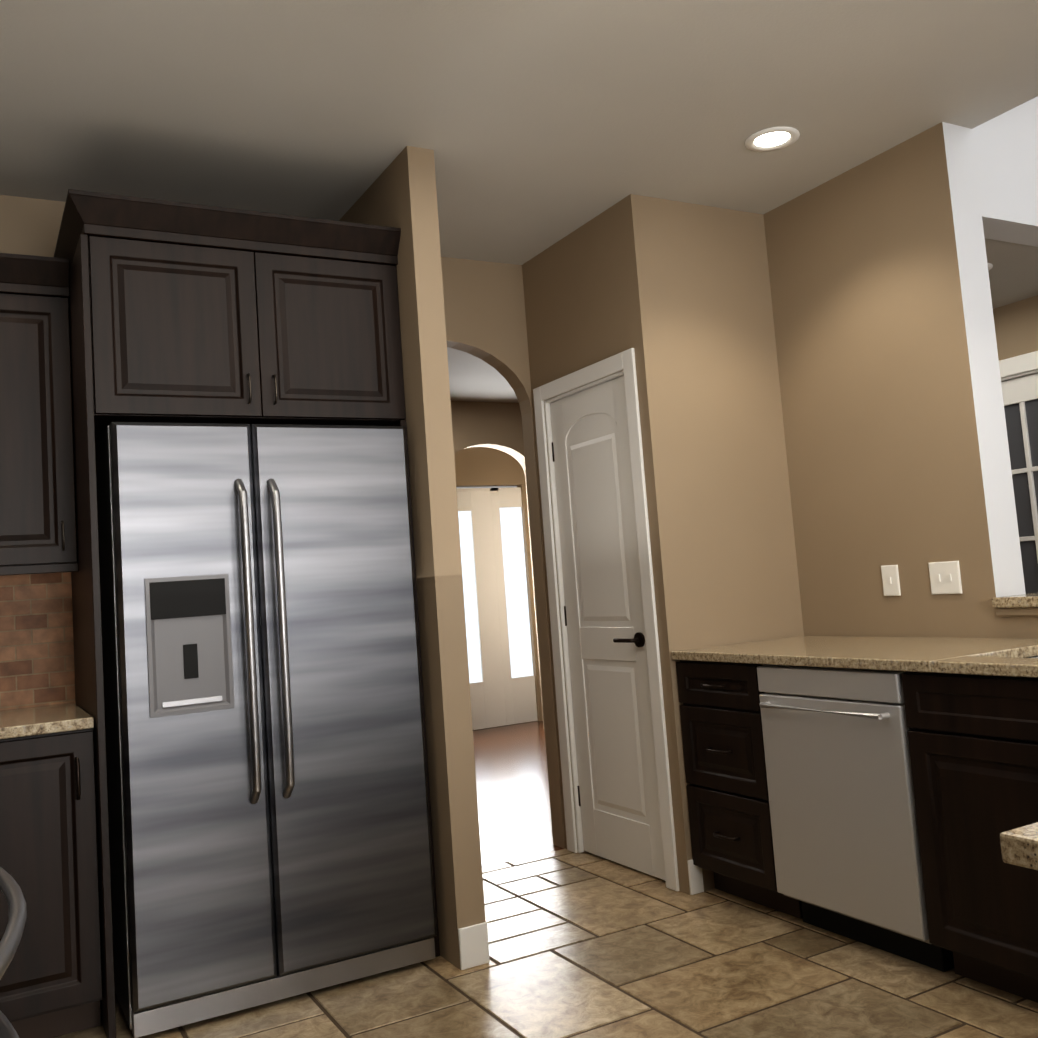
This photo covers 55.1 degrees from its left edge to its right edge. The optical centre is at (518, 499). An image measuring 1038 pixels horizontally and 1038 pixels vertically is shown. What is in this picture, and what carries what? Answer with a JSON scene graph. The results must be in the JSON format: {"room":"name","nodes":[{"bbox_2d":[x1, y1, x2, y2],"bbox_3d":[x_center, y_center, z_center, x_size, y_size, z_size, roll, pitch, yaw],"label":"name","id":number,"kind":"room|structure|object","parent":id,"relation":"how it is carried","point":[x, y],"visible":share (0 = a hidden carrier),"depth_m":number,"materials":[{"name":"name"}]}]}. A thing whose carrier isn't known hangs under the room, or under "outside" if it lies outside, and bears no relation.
{"room":"kitchen","nodes":[
{"label":"kitchen","id":0,"kind":"room"},
{"bbox_2d":[0,195,65,256],"bbox_3d":[-1.621,0.268,3.569,2.060,2.720,0.120,-1,-6,-29],"label":"wall","id":1,"kind":"structure","parent":0,"point":[29,226],"depth_m":3.58,"materials":[{"name":"beige paint"}]},
{"bbox_2d":[0,253,77,575],"bbox_3d":[-1.722,-0.259,3.302,0.424,1.033,0.358,-1,-6,-29],"label":"upper cabinet","id":2,"kind":"object","parent":1,"relation":"attached to","point":[38,531],"visible":1,"depth_m":3.24,"materials":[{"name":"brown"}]},
{"bbox_2d":[339,146,485,969],"bbox_3d":[-0.480,0.200,3.735,0.100,2.720,1.000,-1,-6,-29],"label":"wall","id":3,"kind":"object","parent":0,"point":[400,192],"visible":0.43,"depth_m":3.32,"materials":[{"name":"beige paint"}]},
{"bbox_2d":[458,859,703,969],"bbox_3d":[-1.974,1.792,5.834,4.250,0.126,6.462,-1,-6,-29],"label":"baseboard","id":4,"kind":"structure","parent":3,"relation":"attached to","point":[473,946],"depth_m":3.18,"materials":[{"name":"white wood"}]},
{"bbox_2d":[451,401,544,728],"bbox_3d":[0.522,0.542,8.520,2.530,2.720,0.150,-1,-6,-29],"label":"wall","id":5,"kind":"structure","parent":0,"point":[496,425],"depth_m":8.18,"materials":[{"name":"beige paint"}]},
{"bbox_2d":[454,447,542,720],"bbox_3d":[0.273,0.605,9.035,2.470,2.720,0.100,-1,-6,-29],"label":"wall","id":6,"kind":"structure","parent":0,"point":[481,467],"depth_m":8.82,"materials":[{"name":"beige paint"}]},
{"bbox_2d":[456,487,537,729],"bbox_3d":[-0.352,0.937,8.649,0.990,2.076,0.040,-1,-6,-29],"label":"front door","id":7,"kind":"structure","parent":6,"relation":"in","point":[501,675],"depth_m":8.71,"materials":[{"name":"white"}]},
{"bbox_2d":[441,257,564,848],"bbox_3d":[0.070,0.241,4.663,1.760,2.720,0.100,-1,-6,-29],"label":"wall","id":8,"kind":"structure","parent":0,"point":[484,309],"depth_m":4.64,"materials":[{"name":"beige paint"}]},
{"bbox_2d":[473,721,563,866],"bbox_3d":[-0.677,1.954,7.681,8.500,0.062,6.450,-1,-6,-29],"label":"floor","id":9,"kind":"structure","parent":0,"point":[513,797],"depth_m":5.81,"materials":[{"name":"brown wood"}]},
{"bbox_2d":[0,0,1037,402],"bbox_3d":[0.738,-1.199,4.984,8.500,0.100,13.200,-1,-6,-29],"label":"ceiling","id":10,"kind":"structure","parent":0,"point":[538,126],"depth_m":3.12,"materials":[{"name":"paint"}]},
{"bbox_2d":[745,127,799,151],"bbox_3d":[0.902,-1.281,3.546,0.190,0.007,0.190,-1,-6,-29],"label":"recessed light","id":11,"kind":"object","parent":10,"relation":"in","point":[771,139],"visible":1,"depth_m":3.54,"materials":[{"name":"white"}]},
{"bbox_2d":[54,849,1037,1037],"bbox_3d":[0.827,1.247,1.135,4.134,0.003,6.539,-1,-6,-29],"label":"floor","id":12,"kind":"structure","parent":0,"point":[549,994],"depth_m":2.95,"materials":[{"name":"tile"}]},
{"bbox_2d":[0,867,26,1037],"bbox_3d":[-1.081,0.926,1.343,0.762,0.944,0.762,-1,-6,-29],"label":"chair","id":13,"kind":"object","parent":12,"relation":"on","point":[10,888],"visible":1,"depth_m":1.48,"materials":[{"name":"silver metal"}]},
{"bbox_2d":[0,728,102,1037],"bbox_3d":[-1.549,1.145,3.059,0.413,0.872,0.636,-1,-6,-29],"label":"base cabinet","id":14,"kind":"object","parent":12,"relation":"on","point":[51,986],"visible":0.98,"depth_m":2.81,"materials":[{"name":"brown wood"}]},
{"bbox_2d":[0,702,93,738],"bbox_3d":[-1.549,0.691,3.093,0.359,0.032,0.656,-1,-6,-29],"label":"countertop","id":15,"kind":"structure","parent":14,"relation":"on","point":[39,720],"depth_m":2.87,"materials":[{"name":"stone"}]},
{"bbox_2d":[54,189,439,1037],"bbox_3d":[-0.963,0.334,3.420,1.055,2.461,0.750,-1,-6,-29],"label":"tall cabinet","id":16,"kind":"object","parent":12,"relation":"on","point":[190,313],"visible":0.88,"depth_m":3.17,"materials":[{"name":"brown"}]},
{"bbox_2d":[95,422,436,1037],"bbox_3d":[-0.887,0.675,3.354,0.930,1.761,0.827,-1,-6,-29],"label":"refrigerator","id":17,"kind":"object","parent":12,"relation":"on","point":[269,826],"visible":0.96,"depth_m":3.02,"materials":[{"name":"silver metal"}]},
{"bbox_2d":[676,660,923,918],"bbox_3d":[1.033,1.017,3.739,0.677,0.872,0.450,-1,-6,-29],"label":"base cabinet","id":18,"kind":"object","parent":12,"relation":"on","point":[729,808],"depth_m":3.56,"materials":[{"name":"brown wood"}]},
{"bbox_2d":[671,636,1037,677],"bbox_3d":[1.705,0.399,2.455,0.717,0.032,3.462,-1,-6,-29],"label":"countertop","id":19,"kind":"structure","parent":18,"relation":"on","point":[987,656],"depth_m":3.17,"materials":[{"name":"stone"}]},
{"bbox_2d":[757,664,953,971],"bbox_3d":[1.258,0.961,3.262,0.702,0.868,0.594,-1,-6,-29],"label":"dishwasher","id":20,"kind":"object","parent":12,"relation":"on","point":[846,849],"visible":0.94,"depth_m":3.07,"materials":[{"name":"silver metal"}]},
{"bbox_3d":[1.697,0.738,1.084,2.072,0.872,0.915,-1,-6,-29],"label":"base cabinet","id":21,"kind":"object","parent":12,"relation":"on","visible":0},
{"bbox_2d":[1000,822,1037,869],"bbox_3d":[1.361,0.290,0.908,1.380,0.032,1.074,-1,-6,-29],"label":"countertop","id":22,"kind":"structure","parent":21,"relation":"on","point":[1019,846],"depth_m":1.02,"materials":[{"name":"stone"}]},
{"bbox_2d":[522,194,714,894],"bbox_3d":[0.380,0.184,4.266,0.120,2.720,0.899,-1,-6,-29],"label":"wall","id":23,"kind":"structure","parent":0,"point":[600,292],"depth_m":3.97,"materials":[{"name":"beige paint"}]},
{"bbox_2d":[533,348,678,890],"bbox_3d":[0.391,0.486,4.246,0.134,2.106,0.800,-1,-6,-29],"label":"door frame","id":24,"kind":"structure","parent":23,"relation":"attached to","point":[624,361],"depth_m":4.28,"materials":[{"name":"white wood"}]},
{"bbox_2d":[550,376,665,880],"bbox_3d":[0.353,0.526,4.227,0.099,2.013,0.642,-1,-6,-29],"label":"pantry door","id":25,"kind":"structure","parent":23,"relation":"in","point":[618,797],"depth_m":4.22,"materials":[{"name":"white wood"}]},
{"bbox_2d":[662,199,803,647],"bbox_3d":[0.940,0.132,4.140,0.740,2.720,0.130,-1,-6,-29],"label":"wall","id":26,"kind":"structure","parent":0,"point":[676,295],"depth_m":4.09,"materials":[{"name":"beige paint"}]},
{"bbox_2d":[763,122,1025,637],"bbox_3d":[1.443,0.068,3.827,0.160,2.720,0.910,-1,-6,-29],"label":"wall pier","id":27,"kind":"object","parent":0,"point":[896,437],"visible":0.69,"depth_m":3.71,"materials":[{"name":"beige paint"}]},
{"bbox_2d":[881,565,900,595],"bbox_3d":[1.397,0.306,3.743,0.011,0.115,0.075,-1,-6,-29],"label":"switch plate","id":28,"kind":"object","parent":27,"relation":"attached to","point":[890,573],"depth_m":3.74,"materials":[{"name":"white plastic"}]},
{"bbox_2d":[928,561,961,593],"bbox_3d":[1.512,0.279,3.534,0.011,0.115,0.124,-1,-6,-29],"label":"switch plate","id":29,"kind":"object","parent":27,"relation":"attached to","point":[945,577],"depth_m":3.53,"materials":[{"name":"white plastic"}]},
{"bbox_2d":[972,96,1037,246],"bbox_3d":[4.082,-0.138,4.874,5.800,2.930,0.160,-1,-6,-29],"label":"wall","id":30,"kind":"structure","parent":0,"point":[1006,150],"depth_m":3.68,"materials":[{"name":"white paint"}]},
{"bbox_2d":[985,238,1037,308],"bbox_3d":[1.745,-0.972,4.733,1.290,0.100,1.650,-1,-6,-29],"label":"ceiling","id":31,"kind":"structure","parent":0,"point":[1013,274],"depth_m":4.32,"materials":[{"name":"paint"}]},
{"bbox_2d":[987,263,992,270],"bbox_3d":[1.912,-0.973,4.234,0.190,0.007,0.190,-1,-6,-29],"label":"recessed light","id":32,"kind":"object","parent":31,"relation":"in","point":[990,265],"visible":0.08,"depth_m":4.19,"materials":[{"name":"white"}]},
{"bbox_2d":[993,295,1037,377],"bbox_3d":[2.440,0.096,4.980,0.120,2.720,1.649,-1,-6,-29],"label":"wall","id":33,"kind":"structure","parent":0,"point":[1016,327],"depth_m":4.84,"materials":[{"name":"beige paint"}]},
{"bbox_2d":[999,351,1037,381],"bbox_3d":[2.588,0.354,4.708,0.136,2.131,1.080,-1,-6,-29],"label":"door frame","id":34,"kind":"structure","parent":33,"relation":"attached to","point":[1015,366],"depth_m":4.83,"materials":[{"name":"white wood"}]},
{"bbox_2d":[1001,373,1037,593],"bbox_3d":[2.576,0.401,4.702,0.044,2.023,0.892,-1,-6,-29],"label":"french door","id":35,"kind":"structure","parent":33,"relation":"in","point":[1020,397],"depth_m":4.86,"materials":[{"name":"white"}]},
{"bbox_2d":[998,607,1037,637],"bbox_3d":[2.888,0.596,1.196,0.120,1.010,4.940,-1,-6,-29],"label":"wall","id":36,"kind":"structure","parent":0,"point":[1024,626],"depth_m":3.29,"materials":[{"name":"beige paint"}]},
{"bbox_2d":[992,593,1037,607],"bbox_3d":[2.878,0.079,1.311,0.305,0.035,4.835,-1,-6,-29],"label":"ledge shelf","id":37,"kind":"object","parent":36,"relation":"on","point":[1022,600],"visible":0.96,"depth_m":3.27,"materials":[{"name":"stone"}]},
{"bbox_2d":[996,607,1037,615],"bbox_3d":[2.769,0.113,1.247,0.017,0.025,4.835,-1,-6,-29],"label":"trim","id":38,"kind":"structure","parent":36,"relation":"attached to","point":[1016,611],"depth_m":3.28,"materials":[{"name":"beige paint"}]},
{"bbox_3d":[-0.994,-0.072,0.168,0.120,2.720,6.720,-1,-6,-29],"label":"wall","id":39,"kind":"structure","parent":0,"visible":0},
{"bbox_2d":[0,572,75,709],"bbox_3d":[-2.008,0.491,3.252,1.008,0.522,0.012,-1,-6,-29],"label":"backsplash","id":40,"kind":"structure","parent":39,"relation":"attached to","point":[36,644],"depth_m":3.42,"materials":[{"name":"tile"}]}
]}

